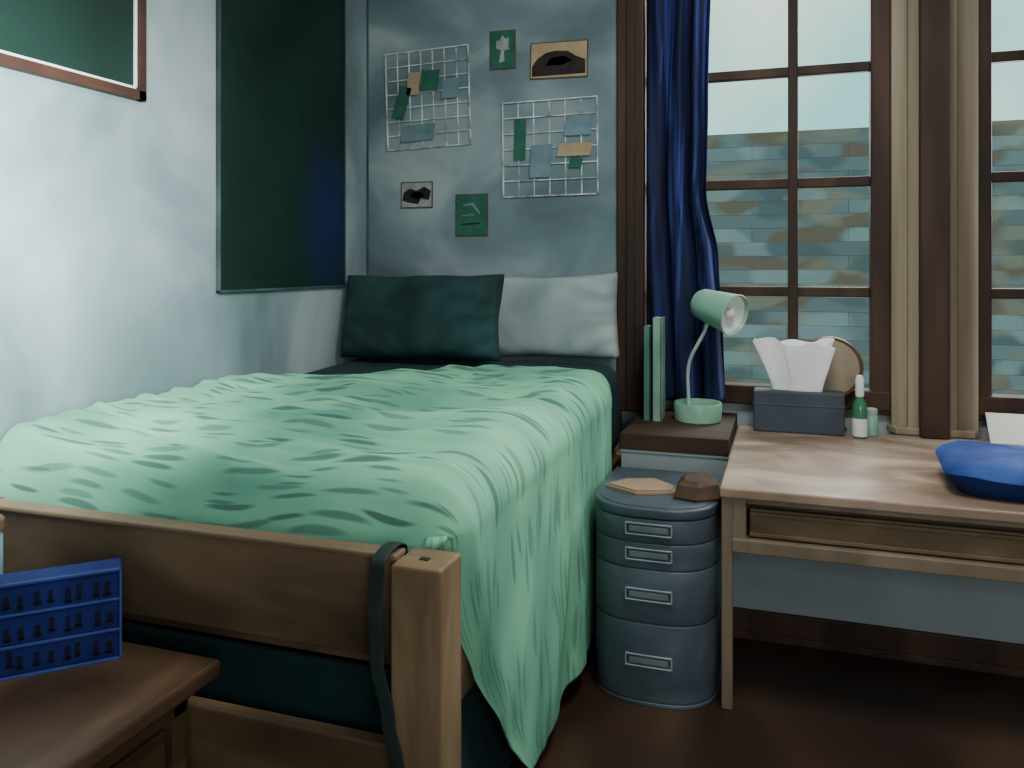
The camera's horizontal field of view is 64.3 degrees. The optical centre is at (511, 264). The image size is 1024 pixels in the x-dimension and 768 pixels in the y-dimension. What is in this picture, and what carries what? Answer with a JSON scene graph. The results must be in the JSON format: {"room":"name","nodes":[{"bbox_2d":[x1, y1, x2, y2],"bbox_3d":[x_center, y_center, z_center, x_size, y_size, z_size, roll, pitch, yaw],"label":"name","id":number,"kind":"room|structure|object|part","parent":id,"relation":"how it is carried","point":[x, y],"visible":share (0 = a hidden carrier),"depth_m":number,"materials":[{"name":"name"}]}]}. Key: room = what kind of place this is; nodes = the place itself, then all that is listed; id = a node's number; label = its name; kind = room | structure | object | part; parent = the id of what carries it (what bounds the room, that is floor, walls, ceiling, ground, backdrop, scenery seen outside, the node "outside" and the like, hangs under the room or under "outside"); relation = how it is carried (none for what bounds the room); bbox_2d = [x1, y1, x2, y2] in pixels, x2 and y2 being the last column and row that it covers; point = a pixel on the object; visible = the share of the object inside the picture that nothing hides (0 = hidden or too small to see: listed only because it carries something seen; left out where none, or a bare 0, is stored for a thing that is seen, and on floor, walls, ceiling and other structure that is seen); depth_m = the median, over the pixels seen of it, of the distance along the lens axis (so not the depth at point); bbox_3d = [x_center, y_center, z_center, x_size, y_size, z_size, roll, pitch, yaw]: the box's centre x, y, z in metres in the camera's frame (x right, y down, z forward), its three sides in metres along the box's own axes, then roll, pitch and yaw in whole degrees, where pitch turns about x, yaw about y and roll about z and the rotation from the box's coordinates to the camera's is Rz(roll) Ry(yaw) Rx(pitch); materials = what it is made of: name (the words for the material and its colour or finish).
{"room":"bedroom","nodes":[
{"label":"bedroom","id":0,"kind":"room"},
{"bbox_2d":[0,0,366,637],"bbox_3d":[-1.635,-0.200,2.082,0.100,3.400,5.700,0,0,19],"label":"wall","id":1,"kind":"structure","parent":0,"point":[108,293],"depth_m":2.88,"materials":[{"name":"paint"}]},
{"bbox_2d":[0,0,146,101],"bbox_3d":[-1.472,-0.995,2.361,0.030,0.840,1.080,0,0,19],"label":"framed board","id":2,"kind":"object","parent":1,"relation":"attached to","point":[96,45],"visible":1,"depth_m":2.62,"materials":[{"name":"brown wood"}]},
{"bbox_2d":[216,0,345,292],"bbox_3d":[-1.019,-0.748,3.721,0.019,1.720,0.985,0,0,19],"label":"board","id":3,"kind":"object","parent":1,"relation":"attached to","point":[281,64],"visible":1,"depth_m":3.65,"materials":[{"name":"green"}]},
{"bbox_2d":[369,0,621,449],"bbox_3d":[-0.078,-0.200,4.380,1.380,3.400,0.350,0,0,19],"label":"wall","id":4,"kind":"structure","parent":0,"point":[568,235],"depth_m":4.21,"materials":[{"name":"paint"}]},
{"bbox_2d":[367,0,368,275],"bbox_3d":[-0.785,-0.200,4.429,0.010,3.400,0.010,0,0,19],"label":"trim","id":5,"kind":"structure","parent":4,"relation":"attached to","point":[367,0],"depth_m":4.43,"materials":[{"name":"grey paint"}]},
{"bbox_2d":[401,181,432,207],"bbox_3d":[-0.507,-0.373,4.335,0.185,0.140,0.010,0,0,19],"label":"wall picture","id":6,"kind":"object","parent":4,"relation":"attached to","point":[413,194],"visible":1,"depth_m":4.33,"materials":[{"name":"grey paper"}]},
{"bbox_2d":[384,44,471,150],"bbox_3d":[-0.449,-0.881,4.316,0.485,0.523,0.009,-2,-1,19],"label":"grid","id":7,"kind":"object","parent":4,"relation":"attached to","point":[467,45],"visible":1,"depth_m":4.31,"materials":[{"name":"white metal"}]},
{"bbox_2d":[392,86,410,118],"bbox_3d":[-0.589,-0.868,4.356,0.117,0.180,0.002,0,0,19],"label":"paper note","id":8,"kind":"object","parent":7,"relation":"attached to","point":[402,100],"visible":1,"depth_m":4.36,"materials":[{"name":"green paper"}]},
{"bbox_2d":[406,72,419,94],"bbox_3d":[-0.526,-0.965,4.335,0.077,0.120,0.002,2,1,19],"label":"paper note","id":9,"kind":"object","parent":7,"relation":"attached to","point":[413,79],"visible":1,"depth_m":4.33,"materials":[{"name":"beige paper"}]},
{"bbox_2d":[400,123,434,141],"bbox_3d":[-0.501,-0.703,4.327,0.205,0.093,0.002,0,0,19],"label":"paper note","id":10,"kind":"object","parent":7,"relation":"attached to","point":[419,132],"visible":1,"depth_m":4.33,"materials":[{"name":"blue paper"}]},
{"bbox_2d":[420,69,439,91],"bbox_3d":[-0.433,-0.975,4.304,0.110,0.110,0.002,0,0,19],"label":"paper note","id":11,"kind":"object","parent":7,"relation":"attached to","point":[430,78],"visible":1,"depth_m":4.30,"materials":[{"name":"green paper"}]},
{"bbox_2d":[441,77,459,98],"bbox_3d":[-0.323,-0.927,4.267,0.105,0.105,0.002,0,0,19],"label":"paper note","id":12,"kind":"object","parent":7,"relation":"attached to","point":[450,87],"visible":1,"depth_m":4.27,"materials":[{"name":"blue paper"}]},
{"bbox_2d":[456,193,487,235],"bbox_3d":[-0.210,-0.260,4.235,0.180,0.220,0.010,0,0,19],"label":"wall picture","id":13,"kind":"object","parent":4,"relation":"attached to","point":[471,209],"visible":1,"depth_m":4.23,"materials":[{"name":"green paper"}]},
{"bbox_2d":[490,29,515,70],"bbox_3d":[-0.048,-1.104,4.180,0.140,0.200,0.010,0,0,19],"label":"wall picture","id":14,"kind":"object","parent":4,"relation":"attached to","point":[503,42],"visible":1,"depth_m":4.17,"materials":[{"name":"green paper"}]},
{"bbox_2d":[502,95,598,197],"bbox_3d":[0.188,-0.591,4.101,0.500,0.487,0.009,-1,0,19],"label":"grid","id":15,"kind":"object","parent":4,"relation":"attached to","point":[596,96],"visible":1,"depth_m":4.10,"materials":[{"name":"white metal"}]},
{"bbox_2d":[514,118,525,159],"bbox_3d":[0.041,-0.641,4.144,0.066,0.210,0.002,0,0,19],"label":"paper note","id":16,"kind":"object","parent":15,"relation":"attached to","point":[520,123],"visible":1,"depth_m":4.14,"materials":[{"name":"green paper"}]},
{"bbox_2d":[529,144,551,177],"bbox_3d":[0.145,-0.525,4.109,0.121,0.165,0.002,0,0,19],"label":"paper note","id":17,"kind":"object","parent":15,"relation":"attached to","point":[540,159],"visible":1,"depth_m":4.11,"materials":[{"name":"blue paper"}]},
{"bbox_2d":[557,142,592,155],"bbox_3d":[0.312,-0.576,4.052,0.187,0.064,0.002,0,0,19],"label":"paper note","id":18,"kind":"object","parent":15,"relation":"attached to","point":[582,148],"visible":1,"depth_m":4.05,"materials":[{"name":"beige paper"}]},
{"bbox_2d":[569,157,582,166],"bbox_3d":[0.317,-0.512,4.051,0.072,0.050,0.002,0,0,19],"label":"paper note","id":19,"kind":"object","parent":15,"relation":"attached to","point":[574,161],"visible":1,"depth_m":4.05,"materials":[{"name":"green paper"}]},
{"bbox_2d":[564,114,593,135],"bbox_3d":[0.331,-0.696,4.046,0.154,0.100,0.002,0,0,19],"label":"paper note","id":20,"kind":"object","parent":15,"relation":"attached to","point":[574,124],"visible":1,"depth_m":4.05,"materials":[{"name":"blue paper"}]},
{"bbox_2d":[530,39,588,79],"bbox_3d":[0.235,-1.029,4.085,0.300,0.185,0.010,1,0,19],"label":"wall picture","id":21,"kind":"object","parent":4,"relation":"attached to","point":[558,59],"visible":1,"depth_m":4.08,"materials":[{"name":"beige paper"}]},
{"bbox_2d":[620,430,736,458],"bbox_3d":[0.770,0.782,3.679,0.443,0.011,0.635,0,0,19],"label":"trim","id":22,"kind":"structure","parent":4,"relation":"attached to","point":[626,450],"depth_m":3.38,"materials":[{"name":"paint"}]},
{"bbox_2d":[620,409,736,456],"bbox_3d":[0.770,0.744,3.678,0.443,0.068,0.638,0,0,19],"label":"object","id":23,"kind":"structure","parent":4,"relation":"attached to","point":[667,435],"depth_m":3.43,"materials":[{"name":"brown wood"}]},
{"bbox_2d":[643,324,651,420],"bbox_3d":[0.635,0.494,3.775,0.030,0.430,0.130,0,0,19],"label":"book","id":24,"kind":"object","parent":23,"relation":"on","point":[647,329],"visible":0.81,"depth_m":3.71,"materials":[{"name":"green paper"}]},
{"bbox_2d":[652,316,664,421],"bbox_3d":[0.678,0.474,3.761,0.038,0.470,0.140,0,0,19],"label":"book","id":25,"kind":"object","parent":23,"relation":"on","point":[658,323],"visible":1,"depth_m":3.70,"materials":[{"name":"green paper"}]},
{"bbox_2d":[674,289,748,424],"bbox_3d":[0.882,0.410,3.677,0.216,0.601,0.318,0,0,-43],"label":"desk lamp","id":26,"kind":"object","parent":23,"relation":"on","point":[725,312],"visible":1,"depth_m":3.63,"materials":[{"name":"green metal"}]},
{"bbox_3d":[0.849,0.444,3.713,0.111,0.423,0.016,0,0,19],"label":"stem","id":27,"kind":"part","parent":26,"relation":"part of","materials":[{"name":"metal"}]},
{"bbox_3d":[0.913,0.211,3.652,0.244,0.204,0.188,0,0,44],"label":"lamp shade","id":28,"kind":"part","parent":26,"relation":"part of","materials":[{"name":"green metal"}]},
{"bbox_3d":[0.964,0.214,3.608,0.047,0.051,0.049,0,0,19],"label":"bulb","id":29,"kind":"part","parent":26,"relation":"part of","materials":[{"name":"white glass"}]},
{"bbox_2d":[617,0,989,439],"bbox_3d":[2.162,-0.200,3.571,3.387,3.400,0.350,0,0,19],"label":"wall window","id":30,"kind":"structure","parent":4,"relation":"in","point":[744,412],"depth_m":3.55,"materials":[{"name":"paint"}]},
{"bbox_2d":[647,0,890,415],"bbox_3d":[1.196,-0.480,3.881,1.105,2.320,0.100,0,0,19],"label":"window","id":31,"kind":"structure","parent":30,"relation":"attached to","point":[878,394],"depth_m":3.75,"materials":[{"name":"brown wood"}]},
{"bbox_2d":[979,0,1023,420],"bbox_3d":[2.494,-0.480,3.443,0.957,2.320,0.100,0,0,19],"label":"window","id":32,"kind":"structure","parent":30,"relation":"attached to","point":[989,402],"depth_m":3.54,"materials":[{"name":"brown wood"}]},
{"bbox_3d":[1.859,-1.640,3.547,2.545,0.028,0.028,0,0,19],"label":"curtain rod","id":33,"kind":"object","parent":30,"relation":"attached to","visible":0},
{"bbox_2d":[647,0,725,402],"bbox_3d":[0.825,-0.485,3.888,0.373,2.271,0.103,0,0,19],"label":"curtain","id":34,"kind":"object","parent":33,"relation":"hanging from","point":[683,257],"visible":0.9,"depth_m":3.88,"materials":[{"name":"blue fabric"}]},
{"bbox_2d":[219,633,1023,767],"bbox_3d":[0.670,1.550,1.304,4.965,0.100,5.700,0,0,19],"label":"floor","id":35,"kind":"structure","parent":0,"point":[794,706],"depth_m":2.68,"materials":[{"name":"brown wood"}]},
{"bbox_2d":[0,641,219,767],"bbox_3d":[-1.236,1.200,1.569,0.895,0.600,0.924,0,0,19],"label":"nightstand","id":36,"kind":"object","parent":35,"relation":"on","point":[130,711],"visible":0.94,"depth_m":1.69,"materials":[{"name":"brown wood"}]},
{"bbox_2d":[0,514,4,574],"bbox_3d":[-1.272,0.752,1.938,0.110,0.296,0.110,0,0,19],"label":"canister","id":37,"kind":"object","parent":36,"relation":"on","point":[2,518],"visible":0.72,"depth_m":1.95,"materials":[{"name":"teal ceramic"}]},
{"bbox_3d":[-1.272,0.621,1.938,0.110,0.034,0.110,0,0,19],"label":"lid","id":38,"kind":"part","parent":37,"relation":"part of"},
{"bbox_2d":[0,558,121,681],"bbox_3d":[-1.097,0.796,1.804,0.420,0.208,0.076,0,0,-26],"label":"storage box","id":39,"kind":"object","parent":36,"relation":"on","point":[52,619],"visible":1,"depth_m":1.81,"materials":[{"name":"blue plastic"}]},
{"bbox_3d":[-1.083,0.732,1.774,0.058,0.056,0.004,0,0,-26],"label":"drawer","id":40,"kind":"part","parent":39,"relation":"part of","materials":[{"name":"blue plastic"}]},
{"bbox_3d":[-1.083,0.796,1.774,0.058,0.056,0.004,0,0,-26],"label":"drawer","id":41,"kind":"part","parent":39,"relation":"part of","materials":[{"name":"blue plastic"}]},
{"bbox_3d":[-1.083,0.860,1.774,0.058,0.056,0.004,0,0,-26],"label":"drawer","id":42,"kind":"part","parent":39,"relation":"part of","materials":[{"name":"blue plastic"}]},
{"bbox_3d":[-1.031,0.732,1.799,0.058,0.056,0.004,0,0,-26],"label":"drawer","id":43,"kind":"part","parent":39,"relation":"part of","materials":[{"name":"blue plastic"}]},
{"bbox_3d":[-1.031,0.796,1.799,0.058,0.056,0.004,0,0,-26],"label":"drawer","id":44,"kind":"part","parent":39,"relation":"part of","materials":[{"name":"blue plastic"}]},
{"bbox_3d":[-1.031,0.860,1.799,0.058,0.056,0.004,0,0,-26],"label":"drawer","id":45,"kind":"part","parent":39,"relation":"part of","materials":[{"name":"blue plastic"}]},
{"bbox_3d":[-0.979,0.732,1.825,0.058,0.056,0.004,0,0,-26],"label":"drawer","id":46,"kind":"part","parent":39,"relation":"part of","materials":[{"name":"blue plastic"}]},
{"bbox_3d":[-0.979,0.796,1.825,0.058,0.056,0.004,0,0,-26],"label":"drawer","id":47,"kind":"part","parent":39,"relation":"part of","materials":[{"name":"blue plastic"}]},
{"bbox_3d":[-0.979,0.860,1.825,0.058,0.056,0.004,0,0,-26],"label":"drawer","id":48,"kind":"part","parent":39,"relation":"part of","materials":[{"name":"blue plastic"}]},
{"bbox_3d":[-0.927,0.732,1.850,0.058,0.056,0.004,0,0,-26],"label":"drawer","id":49,"kind":"part","parent":39,"relation":"part of","materials":[{"name":"blue plastic"}]},
{"bbox_3d":[-0.927,0.796,1.850,0.058,0.056,0.004,0,0,-26],"label":"drawer","id":50,"kind":"part","parent":39,"relation":"part of","materials":[{"name":"blue plastic"}]},
{"bbox_3d":[-0.927,0.860,1.850,0.058,0.056,0.004,0,0,-26],"label":"drawer","id":51,"kind":"part","parent":39,"relation":"part of","materials":[{"name":"blue plastic"}]},
{"bbox_3d":[-0.883,1.107,1.433,0.020,0.185,0.740,0,0,19],"label":"drawer","id":52,"kind":"part","parent":36,"relation":"part of","materials":[{"name":"brown wood"}]},
{"bbox_2d":[0,449,620,767],"bbox_3d":[-0.466,1.063,3.059,1.471,0.873,2.380,0,0,19],"label":"bed","id":53,"kind":"object","parent":35,"relation":"on","point":[266,707],"visible":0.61,"depth_m":1.90,"materials":[{"name":"brown wood"}]},
{"bbox_3d":[-0.831,0.747,1.980,1.241,0.217,0.040,0,0,19],"label":"footboard","id":54,"kind":"part","parent":53,"relation":"part of","materials":[{"name":"brown wood"}]},
{"bbox_3d":[-0.831,1.173,1.980,1.241,0.255,0.040,0,0,19],"label":"rail","id":55,"kind":"part","parent":53,"relation":"part of","materials":[{"name":"brown wood"}]},
{"bbox_2d":[368,541,407,767],"bbox_3d":[-0.239,0.994,1.770,0.104,0.765,0.117,0,0,19],"label":"strap","id":56,"kind":"object","parent":53,"relation":"hanging from","point":[378,561],"visible":0.92,"depth_m":1.72,"materials":[{"name":"black fabric"}]},
{"bbox_3d":[-0.185,1.069,1.772,0.116,0.862,0.120,0,0,19],"label":"post","id":57,"kind":"part","parent":53,"relation":"part of","materials":[{"name":"brown wood"}]},
{"bbox_2d":[305,358,619,450],"bbox_3d":[-0.458,0.687,3.178,1.400,0.422,2.070,0,0,19],"label":"mattress","id":58,"kind":"object","parent":53,"relation":"on","point":[362,365],"visible":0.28,"depth_m":3.86,"materials":[{"name":"teal fabric"}]},
{"bbox_2d":[0,364,611,767],"bbox_3d":[-0.505,0.928,2.924,1.493,0.993,1.849,0,0,19],"label":"blanket","id":59,"kind":"object","parent":58,"relation":"on","point":[502,468],"visible":0.92,"depth_m":2.29,"materials":[{"name":"green fabric"}]},
{"bbox_2d":[341,274,503,360],"bbox_3d":[-0.453,0.254,4.001,0.860,0.422,0.215,0,0,20],"label":"pillow","id":60,"kind":"object","parent":58,"relation":"on","point":[427,316],"visible":1,"depth_m":3.92,"materials":[{"name":"teal fabric"}]},
{"bbox_2d":[498,272,618,357],"bbox_3d":[0.157,0.254,4.036,0.764,0.437,0.141,0,0,16],"label":"pillow","id":61,"kind":"object","parent":58,"relation":"on","point":[572,316],"visible":0.81,"depth_m":3.96,"materials":[{"name":"fabric"}]},
{"bbox_3d":[0.167,0.975,2.851,0.023,0.150,2.150,0,0,19],"label":"rail","id":62,"kind":"part","parent":53,"relation":"part of","materials":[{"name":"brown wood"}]},
{"bbox_3d":[0.495,1.200,3.938,0.100,0.600,0.100,0,0,19],"label":"post","id":63,"kind":"part","parent":53,"relation":"part of","materials":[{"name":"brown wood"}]},
{"bbox_2d":[595,466,723,709],"bbox_3d":[0.551,1.163,3.028,0.440,0.673,0.559,0,0,19],"label":"drawer cabinet","id":64,"kind":"object","parent":35,"relation":"on","point":[658,557],"visible":0.99,"depth_m":2.77,"materials":[{"name":"metal"}]},
{"bbox_2d":[605,478,675,494],"bbox_3d":[0.499,0.819,3.011,0.205,0.016,0.229,0,0,-39],"label":"notebook","id":65,"kind":"object","parent":64,"relation":"on","point":[635,486],"visible":0.88,"depth_m":2.98,"materials":[{"name":"beige paper"}]},
{"bbox_3d":[0.464,1.347,2.769,0.132,0.020,0.011,0,0,19],"label":"handle plate","id":66,"kind":"part","parent":64,"relation":"part of","materials":[{"name":"grey metal"}]},
{"bbox_3d":[0.465,1.347,2.773,0.160,0.042,0.020,0,0,19],"label":"handle","id":67,"kind":"part","parent":64,"relation":"part of","materials":[{"name":"grey metal"}]},
{"bbox_3d":[0.464,1.123,2.769,0.132,0.020,0.011,0,0,19],"label":"handle plate","id":68,"kind":"part","parent":64,"relation":"part of","materials":[{"name":"grey metal"}]},
{"bbox_3d":[0.465,1.123,2.773,0.160,0.042,0.020,0,0,19],"label":"handle","id":69,"kind":"part","parent":64,"relation":"part of","materials":[{"name":"grey metal"}]},
{"bbox_3d":[0.464,0.986,2.769,0.132,0.020,0.011,0,0,19],"label":"handle plate","id":70,"kind":"part","parent":64,"relation":"part of","materials":[{"name":"grey metal"}]},
{"bbox_3d":[0.465,0.986,2.773,0.160,0.042,0.020,0,0,19],"label":"handle","id":71,"kind":"part","parent":64,"relation":"part of","materials":[{"name":"grey metal"}]},
{"bbox_3d":[0.464,0.899,2.769,0.132,0.020,0.011,0,0,19],"label":"handle plate","id":72,"kind":"part","parent":64,"relation":"part of","materials":[{"name":"grey metal"}]},
{"bbox_3d":[0.465,0.899,2.773,0.160,0.042,0.020,0,0,19],"label":"handle","id":73,"kind":"part","parent":64,"relation":"part of","materials":[{"name":"grey metal"}]},
{"bbox_3d":[0.500,1.352,2.876,0.436,0.260,0.230,0,0,19],"label":"drawer","id":74,"kind":"part","parent":64,"relation":"part of","materials":[{"name":"metal"}]},
{"bbox_3d":[0.500,1.128,2.876,0.436,0.180,0.230,0,0,19],"label":"drawer","id":75,"kind":"part","parent":64,"relation":"part of","materials":[{"name":"metal"}]},
{"bbox_3d":[0.500,0.991,2.876,0.436,0.086,0.230,0,0,19],"label":"drawer","id":76,"kind":"part","parent":64,"relation":"part of","materials":[{"name":"metal"}]},
{"bbox_3d":[0.500,0.904,2.876,0.436,0.079,0.230,0,0,19],"label":"drawer","id":77,"kind":"part","parent":64,"relation":"part of","materials":[{"name":"metal"}]},
{"bbox_2d":[674,471,721,502],"bbox_3d":[0.660,0.795,2.939,0.180,0.064,0.216,0,0,-1],"label":"rock","id":78,"kind":"object","parent":64,"relation":"on","point":[699,486],"visible":0.96,"depth_m":2.87,"materials":[{"name":"stone"}]},
{"bbox_2d":[720,425,1023,709],"bbox_3d":[1.788,1.125,2.977,1.915,0.750,1.135,0,0,19],"label":"desk","id":79,"kind":"object","parent":35,"relation":"on","point":[887,501],"visible":0.98,"depth_m":2.70,"materials":[{"name":"brown wood"}]},
{"bbox_3d":[0.731,1.142,2.767,0.036,0.716,0.040,0,0,19],"label":"leg","id":80,"kind":"part","parent":79,"relation":"part of","materials":[{"name":"brown wood"}]},
{"bbox_2d":[752,337,844,435],"bbox_3d":[1.287,0.538,3.671,0.393,0.424,0.114,0,0,19],"label":"tissue box","id":81,"kind":"object","parent":79,"relation":"on","point":[797,401],"visible":1,"depth_m":3.63,"materials":[{"name":"cardboard"}]},
{"bbox_2d":[810,336,863,430],"bbox_3d":[1.448,0.537,3.712,0.284,0.425,0.050,0,0,19],"label":"mirror","id":82,"kind":"object","parent":79,"relation":"on","point":[846,364],"visible":0.39,"depth_m":3.69,"materials":[{"name":"beige mirror"}]},
{"bbox_3d":[1.449,0.467,3.715,0.284,0.284,0.020,0,0,19],"label":"frame","id":83,"kind":"part","parent":82,"relation":"part of","materials":[{"name":"brown wood"}]},
{"bbox_2d":[823,340,859,392],"bbox_3d":[1.450,0.467,3.717,0.256,0.256,0.012,0,0,19],"label":"mirror glass","id":84,"kind":"object","parent":82,"relation":"on","point":[844,368],"depth_m":3.69,"materials":[{"name":"beige mirror"}]},
{"bbox_2d":[852,375,867,438],"bbox_3d":[1.512,0.615,3.542,0.063,0.270,0.063,0,0,19],"label":"bottle","id":85,"kind":"object","parent":79,"relation":"on","point":[859,408],"visible":1,"depth_m":3.52,"materials":[{"name":"green glass"}]},
{"bbox_2d":[867,407,877,436],"bbox_3d":[1.581,0.690,3.583,0.056,0.120,0.056,0,0,19],"label":"jar","id":86,"kind":"object","parent":79,"relation":"on","point":[872,413],"visible":0.71,"depth_m":3.56,"materials":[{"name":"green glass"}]},
{"bbox_3d":[1.581,0.645,3.583,0.052,0.030,0.052,0,0,19],"label":"lid","id":87,"kind":"part","parent":86,"relation":"part of","materials":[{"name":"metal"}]},
{"bbox_2d":[935,440,1023,502],"bbox_3d":[1.749,0.684,2.681,0.634,0.132,0.440,0,0,28],"label":"cushion","id":88,"kind":"object","parent":79,"relation":"on","point":[978,469],"visible":1,"depth_m":2.62,"materials":[{"name":"blue fabric"}]},
{"bbox_2d":[985,412,1023,445],"bbox_3d":[2.143,0.694,3.425,0.250,0.117,0.103,0,0,19],"label":"paper sheet","id":89,"kind":"object","parent":79,"relation":"on","point":[1003,428],"visible":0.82,"depth_m":3.44,"materials":[{"name":"white paper"}]},
{"bbox_2d":[621,429,1023,643],"bbox_3d":[2.111,1.144,3.229,3.265,0.712,0.630,0,0,19],"label":"wall","id":90,"kind":"structure","parent":0,"point":[927,602],"depth_m":3.15,"materials":[{"name":"paint"}]},
{"bbox_2d":[733,607,1023,677],"bbox_3d":[2.006,1.442,2.919,3.265,0.115,0.026,0,0,19],"label":"baseboard","id":91,"kind":"structure","parent":90,"relation":"attached to","point":[922,647],"depth_m":3.11,"materials":[{"name":"brown wood"}]},
{"label":"outside","id":92,"kind":"structure","parent":0,"visible":0},
{"bbox_3d":[9.468,5.600,20.235,45.000,0.200,35.600,0,0,19],"label":"ground","id":93,"kind":"structure","parent":92,"visible":0},
{"bbox_2d":[707,119,1023,394],"bbox_3d":[4.917,2.050,8.314,20.000,6.900,0.900,0,0,19],"label":"building","id":94,"kind":"structure","parent":93,"relation":"on","point":[750,227],"depth_m":8.43,"materials":[{"name":"brick"}]}
]}

